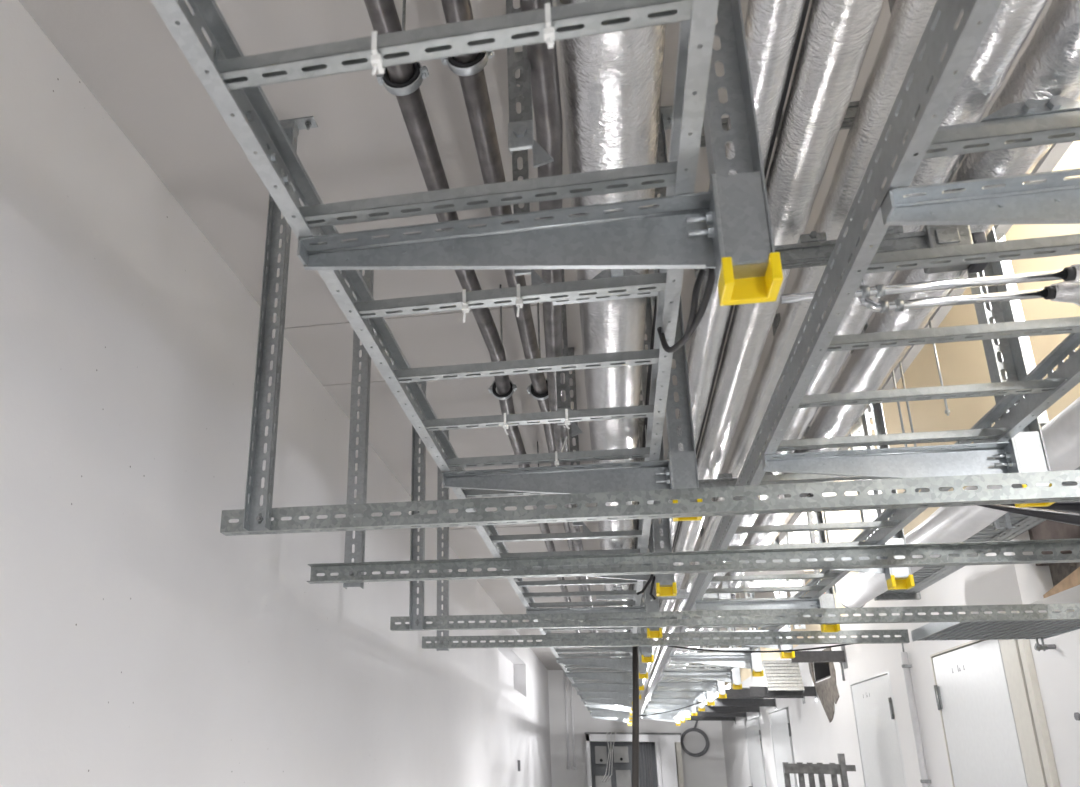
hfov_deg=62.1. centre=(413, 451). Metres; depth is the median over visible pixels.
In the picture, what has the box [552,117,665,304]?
cradle
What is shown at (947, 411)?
rod
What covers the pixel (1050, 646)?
wall bracket
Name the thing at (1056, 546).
support beam
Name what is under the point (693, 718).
wall bracket
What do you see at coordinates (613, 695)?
cantilever arm
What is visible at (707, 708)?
wall bracket
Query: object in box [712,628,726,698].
post
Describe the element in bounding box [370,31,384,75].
tie
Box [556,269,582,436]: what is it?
strut
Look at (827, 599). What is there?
post
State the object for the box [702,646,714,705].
post
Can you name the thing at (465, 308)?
tie
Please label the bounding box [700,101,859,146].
pipe trapeze
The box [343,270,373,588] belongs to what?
hanger
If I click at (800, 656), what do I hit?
wall bracket
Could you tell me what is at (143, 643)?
wall
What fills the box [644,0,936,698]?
insulated pipe
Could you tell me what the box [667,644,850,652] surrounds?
cable
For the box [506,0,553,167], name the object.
strut
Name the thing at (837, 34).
insulated pipe
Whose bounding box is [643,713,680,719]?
cantilever arm
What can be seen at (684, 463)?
post
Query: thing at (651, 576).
cable
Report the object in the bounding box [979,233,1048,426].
light fixture
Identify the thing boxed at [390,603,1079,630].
support beam
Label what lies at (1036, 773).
trim
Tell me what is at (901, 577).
post
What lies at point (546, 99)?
pipe
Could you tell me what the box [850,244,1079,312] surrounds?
pipe
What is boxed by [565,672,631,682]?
cantilever arm
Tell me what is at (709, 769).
wall
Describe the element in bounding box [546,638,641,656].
cantilever arm
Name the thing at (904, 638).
support beam
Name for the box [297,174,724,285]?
cantilever arm
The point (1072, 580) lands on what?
wooden board
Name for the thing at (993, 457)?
cantilever arm
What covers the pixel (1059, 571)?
trim
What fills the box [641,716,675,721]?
cantilever arm
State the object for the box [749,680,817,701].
wall bracket
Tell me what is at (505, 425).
tie
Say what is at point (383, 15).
pipe
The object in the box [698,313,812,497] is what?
pipe trapeze
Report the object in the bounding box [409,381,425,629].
hanger
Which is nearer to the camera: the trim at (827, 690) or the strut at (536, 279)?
the strut at (536, 279)
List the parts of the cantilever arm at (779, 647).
arm plate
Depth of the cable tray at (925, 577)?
4.21 m
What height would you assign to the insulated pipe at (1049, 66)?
0.139 m
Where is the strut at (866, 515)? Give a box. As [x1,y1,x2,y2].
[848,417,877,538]
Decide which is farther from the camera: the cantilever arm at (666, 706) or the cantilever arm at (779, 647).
the cantilever arm at (666, 706)
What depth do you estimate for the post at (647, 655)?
5.67 m
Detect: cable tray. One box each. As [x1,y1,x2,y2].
[690,683,763,714]
[762,660,804,692]
[874,466,1079,600]
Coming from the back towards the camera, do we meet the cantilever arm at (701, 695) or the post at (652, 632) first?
the cantilever arm at (701, 695)
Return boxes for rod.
[879,298,906,446]
[899,361,915,446]
[928,319,949,415]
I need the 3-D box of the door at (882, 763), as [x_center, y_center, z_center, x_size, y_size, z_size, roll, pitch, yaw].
[3.841,2.903,7.136,0.155,2.100,1.280,-3,-20,12]
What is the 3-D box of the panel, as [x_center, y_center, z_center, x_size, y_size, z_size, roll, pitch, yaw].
[2.626,0.805,3.939,0.559,0.105,0.648,-3,-20,12]
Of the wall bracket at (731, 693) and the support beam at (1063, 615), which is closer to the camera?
the support beam at (1063, 615)
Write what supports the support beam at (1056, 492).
hanging from the hanger at (252, 508)
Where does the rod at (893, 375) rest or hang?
hanging from the ceiling
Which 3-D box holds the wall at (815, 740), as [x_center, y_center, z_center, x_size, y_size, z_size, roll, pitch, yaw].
[4.079,1.877,7.830,0.320,4.500,22.600,-3,-20,12]
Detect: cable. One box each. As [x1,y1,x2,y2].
[628,296,656,652]
[636,574,655,599]
[639,702,700,715]
[657,268,715,352]
[659,0,809,603]
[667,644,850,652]
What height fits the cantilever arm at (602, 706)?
0.145 m
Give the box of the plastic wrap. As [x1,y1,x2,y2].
[977,501,1079,525]
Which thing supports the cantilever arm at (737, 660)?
attached to the post at (758, 671)
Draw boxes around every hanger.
[243,116,317,531]
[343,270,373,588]
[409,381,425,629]
[436,430,449,650]
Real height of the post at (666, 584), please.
1.268 m
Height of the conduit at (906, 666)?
2.260 m
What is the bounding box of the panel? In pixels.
[911,612,1079,650]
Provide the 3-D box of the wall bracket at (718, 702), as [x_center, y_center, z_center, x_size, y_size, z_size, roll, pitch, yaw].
[4.462,3.406,12.006,0.840,0.220,0.130,-3,-20,12]
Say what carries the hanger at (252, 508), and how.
hanging from the ceiling
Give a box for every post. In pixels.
[630,584,643,689]
[632,538,647,678]
[633,504,653,662]
[637,418,661,637]
[641,296,676,595]
[653,105,702,520]
[680,715,684,722]
[681,652,690,719]
[688,664,696,715]
[695,628,704,710]
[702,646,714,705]
[703,0,782,305]
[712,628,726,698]
[726,573,741,688]
[743,536,763,676]
[757,460,794,658]
[790,388,839,631]
[837,272,914,589]
[928,77,1054,507]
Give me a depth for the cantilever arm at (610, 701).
11.30 m
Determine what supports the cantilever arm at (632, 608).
attached to the post at (652, 632)
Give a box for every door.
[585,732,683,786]
[745,716,766,786]
[769,706,797,786]
[850,671,907,786]
[930,640,1030,786]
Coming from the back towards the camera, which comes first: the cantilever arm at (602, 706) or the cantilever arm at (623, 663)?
the cantilever arm at (602, 706)
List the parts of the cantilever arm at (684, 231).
arm plate, head plate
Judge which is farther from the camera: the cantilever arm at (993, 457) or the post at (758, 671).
the post at (758, 671)
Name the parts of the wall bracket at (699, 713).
arm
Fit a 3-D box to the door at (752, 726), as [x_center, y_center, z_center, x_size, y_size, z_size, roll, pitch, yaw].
[5.390,5.241,13.778,0.155,2.080,1.700,-3,-20,12]
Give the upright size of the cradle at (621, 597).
0.810 m
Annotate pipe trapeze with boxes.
[650,498,735,599]
[660,527,717,628]
[694,0,988,277]
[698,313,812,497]
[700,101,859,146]
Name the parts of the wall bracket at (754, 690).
arm, wall plate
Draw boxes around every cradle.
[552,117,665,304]
[596,537,634,599]
[634,501,637,548]
[638,390,644,460]
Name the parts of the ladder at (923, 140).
rail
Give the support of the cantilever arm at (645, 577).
attached to the post at (666, 584)
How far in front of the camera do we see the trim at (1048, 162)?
3.59 m
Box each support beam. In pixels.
[220,470,1079,535]
[307,539,1079,583]
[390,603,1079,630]
[422,629,909,648]
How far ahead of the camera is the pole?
4.65 m
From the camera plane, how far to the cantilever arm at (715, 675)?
7.71 m
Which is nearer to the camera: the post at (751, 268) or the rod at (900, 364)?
the post at (751, 268)
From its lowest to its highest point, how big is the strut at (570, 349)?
0.920 m
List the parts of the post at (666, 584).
foot plate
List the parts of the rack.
rail, post, wall arm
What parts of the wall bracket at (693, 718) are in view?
arm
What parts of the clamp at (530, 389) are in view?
threaded rod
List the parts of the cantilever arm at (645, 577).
arm plate, head plate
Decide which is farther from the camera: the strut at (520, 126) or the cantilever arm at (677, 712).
the cantilever arm at (677, 712)
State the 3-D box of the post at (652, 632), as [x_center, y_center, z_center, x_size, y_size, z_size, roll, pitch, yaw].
[1.240,0.349,4.726,0.140,1.268,0.100,-3,-20,12]
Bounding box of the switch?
[1074,712,1079,719]
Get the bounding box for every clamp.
[376,0,428,95]
[441,50,494,75]
[488,284,516,399]
[527,303,547,399]
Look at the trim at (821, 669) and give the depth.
9.45 m
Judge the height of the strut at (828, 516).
2.055 m
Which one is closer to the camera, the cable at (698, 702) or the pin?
the pin
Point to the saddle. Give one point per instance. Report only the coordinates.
(1056, 106)
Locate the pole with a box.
[632,646,638,786]
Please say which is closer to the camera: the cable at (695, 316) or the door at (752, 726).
the cable at (695, 316)
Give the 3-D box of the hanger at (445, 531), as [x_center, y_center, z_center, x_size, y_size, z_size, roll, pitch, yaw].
[0.165,0.462,5.024,0.190,1.314,0.064,-3,-20,12]
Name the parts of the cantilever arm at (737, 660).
head plate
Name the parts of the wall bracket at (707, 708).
arm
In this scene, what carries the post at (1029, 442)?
hanging from the ceiling
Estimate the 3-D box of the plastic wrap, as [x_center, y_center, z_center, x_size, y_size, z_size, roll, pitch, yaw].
[1.847,0.192,2.207,0.830,0.271,0.200,-3,-20,12]
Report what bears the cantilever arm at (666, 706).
attached to the post at (693, 708)
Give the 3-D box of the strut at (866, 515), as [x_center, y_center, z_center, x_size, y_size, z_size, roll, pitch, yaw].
[2.296,-0.532,4.691,0.165,2.055,0.110,-3,-20,12]
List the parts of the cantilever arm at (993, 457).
head plate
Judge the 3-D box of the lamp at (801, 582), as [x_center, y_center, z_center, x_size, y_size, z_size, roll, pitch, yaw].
[2.175,0.401,5.450,0.340,0.864,0.070,-3,-20,12]
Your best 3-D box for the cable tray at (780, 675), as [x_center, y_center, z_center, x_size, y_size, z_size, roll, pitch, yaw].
[3.939,2.397,9.438,0.360,0.352,0.210,-3,-20,12]
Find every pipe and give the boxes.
[364,0,580,632]
[441,0,591,632]
[520,0,600,653]
[556,0,666,682]
[639,0,884,699]
[644,0,805,632]
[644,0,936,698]
[669,0,1047,664]
[675,0,1079,667]
[780,263,1079,303]
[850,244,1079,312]
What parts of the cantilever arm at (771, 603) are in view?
arm plate, head plate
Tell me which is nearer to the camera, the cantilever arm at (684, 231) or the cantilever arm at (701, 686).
the cantilever arm at (684, 231)
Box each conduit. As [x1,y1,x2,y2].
[564,672,570,768]
[570,681,575,769]
[900,643,930,786]
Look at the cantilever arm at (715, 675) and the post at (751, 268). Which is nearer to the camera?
the post at (751, 268)
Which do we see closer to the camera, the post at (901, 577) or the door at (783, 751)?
the post at (901, 577)
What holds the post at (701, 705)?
hanging from the ceiling
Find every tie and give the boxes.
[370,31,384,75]
[462,289,468,322]
[503,413,507,434]
[516,284,522,316]
[543,3,554,48]
[554,436,566,466]
[565,409,569,428]
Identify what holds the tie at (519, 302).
attached to the ladder at (233, 80)
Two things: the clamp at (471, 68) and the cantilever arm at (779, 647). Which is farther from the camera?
the cantilever arm at (779, 647)
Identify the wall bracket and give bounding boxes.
[687,715,735,723]
[694,710,746,720]
[701,705,760,716]
[714,698,776,710]
[725,689,804,703]
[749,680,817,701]
[791,646,847,668]
[1035,643,1055,650]
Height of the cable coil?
0.990 m
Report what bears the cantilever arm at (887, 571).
attached to the post at (901, 577)
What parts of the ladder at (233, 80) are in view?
splice plate, rail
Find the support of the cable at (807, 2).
attached to the insulated pipe at (771, 27)
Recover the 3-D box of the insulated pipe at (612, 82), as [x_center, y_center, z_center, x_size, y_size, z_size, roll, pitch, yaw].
[2.087,1.828,9.055,0.224,0.195,18.270,-3,-20,12]
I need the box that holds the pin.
[839,662,844,680]
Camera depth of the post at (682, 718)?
14.24 m
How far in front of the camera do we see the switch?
3.96 m
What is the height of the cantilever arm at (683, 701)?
0.145 m
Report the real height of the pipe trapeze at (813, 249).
0.837 m
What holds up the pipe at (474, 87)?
attached to the clamp at (471, 68)
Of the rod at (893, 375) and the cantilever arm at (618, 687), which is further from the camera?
the cantilever arm at (618, 687)
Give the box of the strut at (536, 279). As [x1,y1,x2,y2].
[512,51,545,284]
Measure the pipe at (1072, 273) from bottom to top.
0.112 m
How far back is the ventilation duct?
3.46 m
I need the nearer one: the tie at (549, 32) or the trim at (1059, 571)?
the tie at (549, 32)
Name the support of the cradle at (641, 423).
hanging from the ceiling
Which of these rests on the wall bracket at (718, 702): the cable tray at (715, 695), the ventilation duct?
the cable tray at (715, 695)
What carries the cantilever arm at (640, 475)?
attached to the post at (684, 463)
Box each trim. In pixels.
[753,141,1073,571]
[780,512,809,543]
[808,648,839,722]
[813,662,830,681]
[1000,611,1059,786]
[1028,520,1079,565]
[1049,562,1079,585]
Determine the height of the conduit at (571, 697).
2.040 m
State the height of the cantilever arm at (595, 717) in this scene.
0.145 m
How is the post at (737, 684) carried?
hanging from the ceiling
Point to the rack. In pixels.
(799, 768)
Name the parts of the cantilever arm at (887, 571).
head plate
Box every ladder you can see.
[151,0,718,715]
[640,0,1079,717]
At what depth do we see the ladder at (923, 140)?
1.67 m
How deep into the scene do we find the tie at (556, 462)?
2.38 m
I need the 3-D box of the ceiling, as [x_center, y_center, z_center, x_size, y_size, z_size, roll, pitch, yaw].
[2.072,0.964,8.618,3.820,0.154,22.600,-3,-20,12]
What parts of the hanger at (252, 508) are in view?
foot plate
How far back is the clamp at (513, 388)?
3.52 m
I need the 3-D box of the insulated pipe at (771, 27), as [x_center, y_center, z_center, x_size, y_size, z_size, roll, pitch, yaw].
[2.356,1.870,8.978,0.092,0.093,18.270,-3,-20,12]
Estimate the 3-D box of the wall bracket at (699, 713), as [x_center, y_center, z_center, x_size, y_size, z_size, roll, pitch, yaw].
[5.107,4.375,14.771,0.840,0.220,0.130,-3,-20,12]
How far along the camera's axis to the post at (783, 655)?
5.35 m
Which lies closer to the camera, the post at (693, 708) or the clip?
the clip
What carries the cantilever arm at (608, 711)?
attached to the post
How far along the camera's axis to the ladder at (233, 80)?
1.30 m
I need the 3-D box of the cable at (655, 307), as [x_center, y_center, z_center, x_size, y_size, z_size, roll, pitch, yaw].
[1.552,0.762,6.098,0.064,0.032,11.600,-3,-20,12]
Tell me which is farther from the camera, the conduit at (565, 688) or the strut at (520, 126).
the conduit at (565, 688)
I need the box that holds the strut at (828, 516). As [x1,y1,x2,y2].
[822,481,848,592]
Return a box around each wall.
[0,0,551,786]
[548,669,726,786]
[721,141,1079,786]
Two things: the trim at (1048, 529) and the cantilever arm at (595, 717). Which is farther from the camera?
the cantilever arm at (595, 717)
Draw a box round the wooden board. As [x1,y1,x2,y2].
[1043,567,1079,597]
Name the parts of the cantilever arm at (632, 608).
arm plate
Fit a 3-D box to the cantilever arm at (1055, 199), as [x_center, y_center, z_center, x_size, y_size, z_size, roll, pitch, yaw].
[0.948,-0.328,1.175,0.578,0.145,0.062,-3,-20,12]
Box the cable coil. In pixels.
[681,721,708,756]
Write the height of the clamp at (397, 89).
0.515 m
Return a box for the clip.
[993,513,1015,529]
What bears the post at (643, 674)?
hanging from the ceiling
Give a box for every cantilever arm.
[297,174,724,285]
[442,451,674,502]
[502,548,656,587]
[526,602,647,631]
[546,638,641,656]
[556,657,631,670]
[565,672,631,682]
[572,683,632,692]
[577,692,631,700]
[581,698,630,706]
[585,704,629,711]
[588,709,628,715]
[590,713,628,719]
[592,716,627,721]
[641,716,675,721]
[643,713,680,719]
[645,709,685,716]
[647,704,691,711]
[650,698,698,707]
[653,691,707,700]
[657,681,718,694]
[663,670,732,684]
[670,653,752,671]
[683,630,781,652]
[695,597,822,624]
[726,543,891,579]
[762,438,1021,487]
[881,168,1079,225]
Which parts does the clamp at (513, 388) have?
threaded rod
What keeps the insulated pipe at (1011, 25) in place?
on the pipe trapeze at (813, 249)
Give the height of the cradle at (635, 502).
0.810 m
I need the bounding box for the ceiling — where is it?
[19,0,1052,669]
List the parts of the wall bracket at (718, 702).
arm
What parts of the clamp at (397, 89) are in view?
threaded rod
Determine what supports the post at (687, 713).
hanging from the ceiling
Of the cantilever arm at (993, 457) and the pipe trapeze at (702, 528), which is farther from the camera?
the pipe trapeze at (702, 528)
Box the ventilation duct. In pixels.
[837,397,1079,607]
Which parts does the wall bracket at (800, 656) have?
arm, wall plate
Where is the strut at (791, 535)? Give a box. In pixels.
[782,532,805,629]
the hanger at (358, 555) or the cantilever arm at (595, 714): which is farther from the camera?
the cantilever arm at (595, 714)
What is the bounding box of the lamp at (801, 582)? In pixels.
[743,524,804,587]
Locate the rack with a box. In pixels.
[782,753,855,786]
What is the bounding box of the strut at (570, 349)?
[568,347,590,531]
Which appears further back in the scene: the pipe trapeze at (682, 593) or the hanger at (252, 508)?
the pipe trapeze at (682, 593)
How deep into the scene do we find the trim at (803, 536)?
9.18 m
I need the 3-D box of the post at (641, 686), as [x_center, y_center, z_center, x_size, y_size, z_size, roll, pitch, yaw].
[2.019,1.520,8.067,0.140,1.268,0.100,-3,-20,12]
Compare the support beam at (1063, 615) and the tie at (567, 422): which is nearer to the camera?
the tie at (567, 422)
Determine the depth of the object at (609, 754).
18.16 m
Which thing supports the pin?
attached to the wall at (815, 740)
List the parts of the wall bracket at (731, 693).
arm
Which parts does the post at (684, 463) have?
foot plate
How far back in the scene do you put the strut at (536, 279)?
2.34 m
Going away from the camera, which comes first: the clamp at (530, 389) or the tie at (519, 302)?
the tie at (519, 302)
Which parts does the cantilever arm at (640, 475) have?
arm plate, head plate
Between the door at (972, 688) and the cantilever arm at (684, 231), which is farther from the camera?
the door at (972, 688)
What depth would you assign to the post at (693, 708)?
12.03 m
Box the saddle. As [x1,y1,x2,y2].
[937,95,1079,130]
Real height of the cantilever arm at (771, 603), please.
0.145 m

